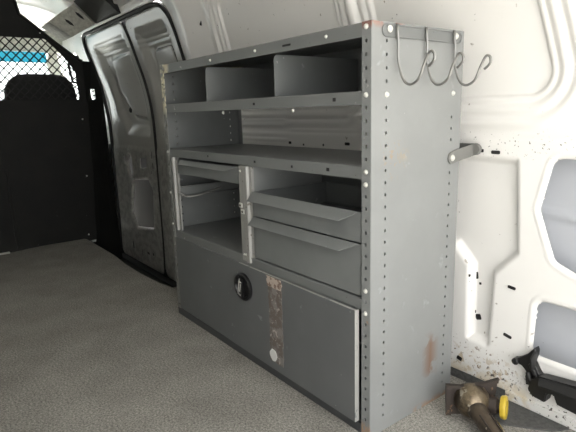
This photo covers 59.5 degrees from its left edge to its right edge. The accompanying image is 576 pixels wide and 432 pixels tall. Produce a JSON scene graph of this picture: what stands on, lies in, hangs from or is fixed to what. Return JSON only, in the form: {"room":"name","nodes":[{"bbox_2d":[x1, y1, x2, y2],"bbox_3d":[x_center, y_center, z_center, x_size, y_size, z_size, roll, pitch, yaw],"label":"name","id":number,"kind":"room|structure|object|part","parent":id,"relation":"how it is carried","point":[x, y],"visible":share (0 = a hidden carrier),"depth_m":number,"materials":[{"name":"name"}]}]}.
{"room":"vehicle interior","nodes":[
{"label":"vehicle interior","id":0,"kind":"room"},
{"bbox_2d":[0,30,61,52],"bbox_3d":[-2.615,-1.426,4.016,1.700,0.145,0.280,-11,15,-37],"label":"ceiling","id":1,"kind":"structure","parent":0,"point":[19,46],"depth_m":4.34,"materials":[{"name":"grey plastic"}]},
{"bbox_2d":[16,0,131,30],"bbox_3d":[-1.224,-1.193,2.171,1.583,0.253,5.560,-11,15,-37],"label":"ceiling","id":2,"kind":"structure","parent":0,"point":[39,12],"depth_m":3.88,"materials":[{"name":"white paint"}]},
{"bbox_2d":[57,36,117,217],"bbox_3d":[-1.898,-0.678,4.680,0.197,1.840,0.980,-11,15,-37],"label":"wall","id":3,"kind":"structure","parent":0,"point":[72,44],"depth_m":4.33,"materials":[{"name":"white metal"}]},
{"bbox_2d":[46,53,61,75],"bbox_3d":[-2.155,-1.197,4.804,0.090,0.660,0.386,-2,12,0],"label":"trim","id":4,"kind":"structure","parent":3,"relation":"attached to","point":[56,65],"depth_m":4.62,"materials":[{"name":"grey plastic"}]},
{"bbox_2d":[67,55,91,97],"bbox_3d":[-1.695,-0.711,4.282,0.053,1.256,0.245,10,16,43],"label":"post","id":5,"kind":"object","parent":3,"relation":"attached to","point":[69,68],"visible":0.06,"depth_m":4.11,"materials":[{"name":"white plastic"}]},
{"bbox_2d":[120,258,172,287],"bbox_3d":[-1.079,0.507,3.782,0.560,0.038,2.120,-11,15,-37],"label":"sill","id":6,"kind":"structure","parent":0,"point":[129,264],"depth_m":4.01,"materials":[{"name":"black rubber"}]},
{"bbox_2d":[0,0,121,258],"bbox_3d":[-2.113,-0.477,3.544,1.846,2.080,0.156,-12,16,-41],"label":"wall","id":7,"kind":"structure","parent":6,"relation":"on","point":[56,179],"depth_m":3.80,"materials":[{"name":"black paint"}]},
{"bbox_3d":[-1.741,-1.338,3.668,0.433,0.412,0.024,-11,15,-37],"label":"frame","id":8,"kind":"part","parent":7,"relation":"part of","materials":[{"name":"black paint"}]},
{"bbox_2d":[41,4,93,40],"bbox_3d":[-1.616,-1.414,3.692,0.316,0.225,0.250,-11,15,-37],"label":"trim","id":9,"kind":"structure","parent":7,"relation":"attached to","point":[57,26],"depth_m":3.60,"materials":[{"name":"grey plastic"}]},
{"bbox_2d":[0,239,575,431],"bbox_3d":[-0.787,0.599,2.064,1.910,0.060,4.345,-11,15,-37],"label":"floor","id":10,"kind":"structure","parent":0,"point":[90,342],"depth_m":1.94,"materials":[{"name":"grey carpet"}]},
{"bbox_2d":[160,20,491,431],"bbox_3d":[0.055,-0.031,1.951,0.505,1.170,1.401,-11,15,-37],"label":"shelving unit","id":11,"kind":"object","parent":10,"relation":"on","point":[322,253],"visible":1,"depth_m":1.61,"materials":[{"name":"grey metal"}]},
{"bbox_3d":[-0.544,-0.096,2.349,0.003,1.170,0.030,-11,15,-37],"label":"post","id":12,"kind":"part","parent":11,"relation":"part of","materials":[{"name":"metal"}]},
{"bbox_3d":[-0.396,-0.127,2.478,0.393,1.170,0.003,-11,15,-37],"label":"panel","id":13,"kind":"part","parent":11,"relation":"part of","materials":[{"name":"grey metal"}]},
{"bbox_3d":[-0.340,-0.203,2.040,0.020,0.020,0.470,-11,15,-37],"label":"handle","id":14,"kind":"part","parent":11,"relation":"part of","materials":[{"name":"grey metal"}]},
{"bbox_3d":[-0.201,-0.211,2.163,0.350,0.062,0.506,-11,15,-37],"label":"drawer","id":15,"kind":"part","parent":11,"relation":"part of","materials":[{"name":"grey metal"}]},
{"bbox_3d":[-0.231,-0.152,2.580,0.003,1.168,0.032,-11,15,-37],"label":"post","id":16,"kind":"part","parent":11,"relation":"part of","materials":[{"name":"grey metal"}]},
{"bbox_3d":[-0.178,0.270,1.922,0.011,0.085,0.051,-11,15,-37],"label":"latch handle","id":17,"kind":"part","parent":11,"relation":"part of","materials":[{"name":"black plastic"}]},
{"bbox_3d":[-0.021,-0.424,1.902,0.387,0.036,1.263,-11,15,-37],"label":"shelf","id":18,"kind":"part","parent":11,"relation":"part of","materials":[{"name":"grey metal"}]},
{"bbox_3d":[-0.159,0.357,1.947,0.016,0.357,1.196,-10,15,-36],"label":"flap door","id":19,"kind":"part","parent":11,"relation":"part of","materials":[{"name":"grey metal"}]},
{"bbox_3d":[-0.156,0.549,1.995,0.008,0.030,1.233,-11,15,-37],"label":"kick plate","id":20,"kind":"part","parent":11,"relation":"part of","materials":[{"name":"metal"}]},
{"bbox_3d":[-0.026,-0.591,1.868,0.387,0.036,1.263,-11,15,-37],"label":"panel","id":21,"kind":"part","parent":11,"relation":"part of","materials":[{"name":"grey metal"}]},
{"bbox_3d":[-0.015,-0.231,1.942,0.387,0.035,1.263,-11,15,-37],"label":"shelf","id":22,"kind":"part","parent":11,"relation":"part of","materials":[{"name":"grey metal"}]},
{"bbox_3d":[0.008,-0.035,1.930,0.327,0.338,0.002,-11,15,-37],"label":"frame","id":23,"kind":"part","parent":11,"relation":"part of","materials":[{"name":"grey metal"}]},
{"bbox_3d":[0.024,-0.031,1.594,0.026,0.032,0.527,-11,15,-37],"label":"handle","id":24,"kind":"part","parent":11,"relation":"part of","materials":[{"name":"grey metal"}]},
{"bbox_3d":[0.026,0.057,1.613,0.026,0.028,0.527,-11,15,-37],"label":"handle","id":25,"kind":"part","parent":11,"relation":"part of","materials":[{"name":"grey metal"}]},
{"bbox_3d":[-0.004,0.138,2.019,0.387,0.034,1.263,-11,15,-37],"label":"shelf","id":26,"kind":"part","parent":11,"relation":"part of","materials":[{"name":"grey metal"}]},
{"bbox_3d":[0.177,-0.031,1.706,0.350,0.087,0.542,-11,15,-37],"label":"drawer","id":27,"kind":"part","parent":11,"relation":"part of","materials":[{"name":"grey metal"}]},
{"bbox_3d":[0.181,0.090,1.731,0.350,0.151,0.542,-11,15,-37],"label":"drawer","id":28,"kind":"part","parent":11,"relation":"part of","materials":[{"name":"grey metal"}]},
{"bbox_3d":[0.131,-0.553,1.998,0.002,0.166,1.261,-11,15,-37],"label":"panel","id":29,"kind":"part","parent":11,"relation":"part of","materials":[{"name":"grey metal"}]},
{"bbox_3d":[0.216,0.082,1.385,0.003,1.170,0.033,-11,15,-37],"label":"post","id":30,"kind":"part","parent":11,"relation":"part of","materials":[{"name":"grey metal"}]},
{"bbox_3d":[0.150,0.122,2.138,0.002,0.730,1.261,-11,15,-37],"label":"panel","id":31,"kind":"part","parent":11,"relation":"part of","materials":[{"name":"grey metal"}]},
{"bbox_3d":[0.007,0.519,2.098,0.387,0.020,1.263,-11,15,-37],"label":"panel","id":32,"kind":"part","parent":11,"relation":"part of","materials":[{"name":"grey metal"}]},
{"bbox_3d":[0.381,0.055,1.491,0.393,1.170,0.003,-11,15,-37],"label":"panel","id":33,"kind":"part","parent":11,"relation":"part of","materials":[{"name":"grey metal"}]},
{"bbox_2d":[445,377,508,431],"bbox_3d":[0.577,0.593,1.446,0.185,0.130,0.280,-1,12,5],"label":"coupling","id":34,"kind":"object","parent":10,"relation":"on","point":[476,401],"visible":1,"depth_m":1.53,"materials":[{"name":"metal"}]},
{"bbox_3d":[0.595,0.622,1.401,0.050,0.053,0.170,-3,12,-6],"label":"rod","id":35,"kind":"part","parent":34,"relation":"part of","materials":[{"name":"metal"}]},
{"bbox_2d":[464,381,568,431],"bbox_3d":[0.676,0.620,1.593,0.154,0.006,0.345,-11,15,-37],"label":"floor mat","id":36,"kind":"object","parent":10,"relation":"on","point":[519,416],"visible":0.5,"depth_m":1.54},
{"bbox_2d":[75,0,575,419],"bbox_3d":[-0.228,-0.240,2.552,0.264,1.952,4.660,-11,15,-37],"label":"wall","id":37,"kind":"structure","parent":0,"point":[522,107],"depth_m":1.61,"materials":[{"name":"white metal"}]},
{"bbox_2d":[65,12,83,25],"bbox_3d":[-1.548,-1.399,3.613,0.262,0.187,0.010,-11,15,-37],"label":"trim","id":38,"kind":"structure","parent":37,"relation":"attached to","point":[78,14],"depth_m":3.61,"materials":[{"name":"black rubber"}]},
{"bbox_2d":[73,0,120,22],"bbox_3d":[-1.298,-1.445,3.442,0.197,0.190,0.508,-10,14,-34],"label":"trim","id":39,"kind":"structure","parent":37,"relation":"attached to","point":[98,11],"depth_m":3.44,"materials":[{"name":"black plastic"}]},
{"bbox_2d":[85,22,163,273],"bbox_3d":[-1.282,-0.498,3.973,0.214,1.836,0.890,-11,15,-37],"label":"door","id":40,"kind":"structure","parent":37,"relation":"in","point":[133,136],"depth_m":3.97,"materials":[{"name":"grey paint"}]},
{"bbox_2d":[82,2,185,252],"bbox_3d":[-1.096,-0.452,3.685,0.203,1.857,1.634,-11,15,-37],"label":"trim","id":41,"kind":"structure","parent":37,"relation":"attached to","point":[151,4],"depth_m":3.97,"materials":[{"name":"black rubber"}]},
{"bbox_2d":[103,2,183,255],"bbox_3d":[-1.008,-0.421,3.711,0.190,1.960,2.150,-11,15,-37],"label":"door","id":42,"kind":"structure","parent":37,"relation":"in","point":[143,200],"depth_m":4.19,"materials":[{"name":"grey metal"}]},
{"bbox_2d":[121,22,167,276],"bbox_3d":[-1.015,-0.422,3.609,0.190,1.825,0.026,-11,15,-37],"label":"door frame","id":43,"kind":"structure","parent":37,"relation":"attached to","point":[122,23],"depth_m":3.60,"materials":[{"name":"black rubber"}]},
{"bbox_2d":[122,252,176,286],"bbox_3d":[-0.974,0.454,3.932,0.160,0.025,1.700,-11,15,-37],"label":"trim","id":44,"kind":"structure","parent":37,"relation":"attached to","point":[151,271],"depth_m":3.99,"materials":[{"name":"black rubber"}]},
{"bbox_2d":[125,2,181,280],"bbox_3d":[-0.783,-0.381,3.340,0.213,1.836,0.691,-11,15,-37],"label":"door","id":45,"kind":"structure","parent":37,"relation":"in","point":[149,30],"depth_m":3.39,"materials":[{"name":"grey paint"}]},
{"bbox_2d":[450,367,504,395],"bbox_3d":[0.249,0.503,2.293,0.033,0.094,1.860,-11,15,-37],"label":"trim","id":46,"kind":"structure","parent":37,"relation":"attached to","point":[455,372],"depth_m":1.77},
{"bbox_2d":[505,390,575,430],"bbox_3d":[1.013,0.655,1.302,0.028,0.036,0.940,-11,15,-37],"label":"trim","id":47,"kind":"structure","parent":37,"relation":"attached to","point":[544,411],"depth_m":1.56,"materials":[{"name":"white paint"}]},
{"bbox_2d":[511,346,575,413],"bbox_3d":[0.888,0.521,1.361,0.076,0.162,0.605,-10,14,-35],"label":"bracket","id":48,"kind":"object","parent":37,"relation":"attached to","point":[542,386],"visible":1,"depth_m":1.50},
{"bbox_3d":[0.722,0.457,1.592,0.027,0.022,0.022,-11,15,-37],"label":"knob","id":49,"kind":"part","parent":48,"relation":"part of","materials":[{"name":"black plastic"}]},
{"bbox_3d":[0.904,0.552,1.337,0.065,0.110,0.537,-11,15,-37],"label":"arm","id":50,"kind":"part","parent":48,"relation":"part of","materials":[{"name":"black plastic"}]},
{"bbox_2d":[533,159,575,368],"bbox_3d":[0.484,-0.221,1.773,0.177,1.590,2.550,-11,15,-37],"label":"wall","id":51,"kind":"structure","parent":0,"point":[555,326],"depth_m":1.54,"materials":[{"name":"metal"}]},
{"bbox_2d":[200,21,515,360],"bbox_3d":[0.162,-0.249,2.171,0.089,1.364,1.734,-12,15,-40],"label":"holes","id":52,"kind":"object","parent":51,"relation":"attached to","point":[478,316],"depth_m":1.71,"materials":[{"name":"black rubber"}]},
{"bbox_3d":[-2.453,0.362,4.326,2.040,0.180,1.350,-11,15,-37],"label":"floor","id":53,"kind":"structure","parent":0,"visible":0},
{"bbox_2d":[4,74,76,99],"bbox_3d":[-2.124,-0.481,4.388,0.570,1.427,0.553,-11,15,-37],"label":"passenger seat","id":54,"kind":"object","parent":53,"relation":"on","point":[18,77],"visible":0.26,"depth_m":4.04,"materials":[{"name":"fabric"}]},
{"bbox_3d":[-2.776,-1.035,4.344,1.720,0.565,0.236,-11,15,-37],"label":"window","id":55,"kind":"structure","parent":0,"visible":0},
{"bbox_2d":[0,51,46,62],"bbox_3d":[-2.743,-1.330,4.144,1.422,0.088,0.038,-11,15,-37],"label":"window","id":56,"kind":"structure","parent":55,"relation":"attached to","point":[20,55],"depth_m":4.44,"materials":[{"name":"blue glass"}]}
]}

